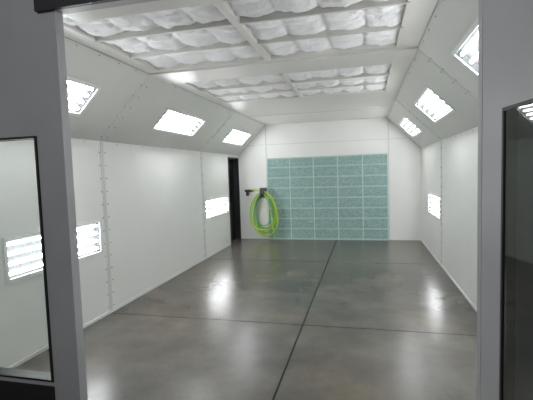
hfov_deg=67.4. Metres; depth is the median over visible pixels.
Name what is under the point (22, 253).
recessed light
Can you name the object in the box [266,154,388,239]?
bank
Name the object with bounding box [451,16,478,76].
recessed light
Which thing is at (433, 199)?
recessed light
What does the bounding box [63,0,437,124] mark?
ceiling
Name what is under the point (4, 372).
window
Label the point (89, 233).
recessed light
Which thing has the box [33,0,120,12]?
trim
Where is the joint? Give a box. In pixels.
[116,240,476,399]
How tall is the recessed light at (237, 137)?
0.304 m
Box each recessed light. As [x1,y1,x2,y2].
[2,231,42,284]
[67,76,101,116]
[76,219,102,260]
[151,108,205,136]
[205,195,228,219]
[221,128,251,145]
[399,116,421,136]
[413,86,455,122]
[428,192,439,219]
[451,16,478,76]
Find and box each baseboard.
[8,244,230,367]
[421,239,476,311]
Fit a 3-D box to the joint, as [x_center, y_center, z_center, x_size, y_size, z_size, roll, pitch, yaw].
[-0.064,1.484,2.448,9.721,0.001,10.756,-4,5,-28]
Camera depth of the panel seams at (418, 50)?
4.39 m
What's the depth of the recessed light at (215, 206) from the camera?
8.45 m
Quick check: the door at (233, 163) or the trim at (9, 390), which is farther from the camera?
the door at (233, 163)
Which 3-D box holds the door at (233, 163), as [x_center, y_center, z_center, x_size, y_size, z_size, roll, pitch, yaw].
[-0.833,0.000,9.542,0.172,2.010,0.760,-1,4,14]
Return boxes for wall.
[0,37,264,367]
[239,118,420,239]
[388,0,478,307]
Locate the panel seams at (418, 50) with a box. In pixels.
[387,0,477,264]
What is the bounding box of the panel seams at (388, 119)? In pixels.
[248,119,399,239]
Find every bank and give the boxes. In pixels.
[63,0,410,70]
[184,64,392,102]
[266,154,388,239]
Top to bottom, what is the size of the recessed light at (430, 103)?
0.334 m
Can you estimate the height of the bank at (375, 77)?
0.076 m
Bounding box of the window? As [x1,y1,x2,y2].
[0,136,53,381]
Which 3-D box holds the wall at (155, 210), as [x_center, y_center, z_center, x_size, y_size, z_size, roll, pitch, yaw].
[-1.184,-0.150,6.350,0.708,2.781,7.214,-1,4,14]
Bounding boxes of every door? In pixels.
[228,157,240,244]
[481,0,532,399]
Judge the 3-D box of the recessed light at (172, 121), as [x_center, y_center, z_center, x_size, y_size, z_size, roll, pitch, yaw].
[-1.297,-1.159,6.054,0.306,0.304,1.336,-1,4,14]
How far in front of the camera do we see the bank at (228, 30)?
3.22 m
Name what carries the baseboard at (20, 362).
attached to the wall at (155, 210)
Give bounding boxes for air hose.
[245,188,278,237]
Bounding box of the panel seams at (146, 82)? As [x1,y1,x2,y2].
[64,36,264,310]
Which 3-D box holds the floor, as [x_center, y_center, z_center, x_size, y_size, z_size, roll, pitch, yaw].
[0.138,1.520,2.556,13.000,0.100,14.784,-1,4,14]
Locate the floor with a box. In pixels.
[14,239,476,399]
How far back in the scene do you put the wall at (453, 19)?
4.97 m
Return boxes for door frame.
[0,0,482,399]
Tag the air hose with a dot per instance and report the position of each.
(263, 193)
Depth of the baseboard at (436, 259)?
5.67 m
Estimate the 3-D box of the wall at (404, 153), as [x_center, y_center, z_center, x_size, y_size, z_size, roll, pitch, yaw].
[1.387,-0.448,9.419,4.234,2.781,0.001,-1,4,14]
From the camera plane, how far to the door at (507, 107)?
1.76 m
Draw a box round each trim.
[0,380,55,399]
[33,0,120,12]
[64,0,233,21]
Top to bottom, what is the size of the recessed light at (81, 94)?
0.304 m
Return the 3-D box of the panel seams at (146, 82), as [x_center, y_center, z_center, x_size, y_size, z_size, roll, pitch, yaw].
[-1.182,-0.150,6.349,0.712,2.781,7.214,-1,4,14]
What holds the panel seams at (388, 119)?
attached to the wall at (404, 153)
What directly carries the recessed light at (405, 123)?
in the wall at (453, 19)

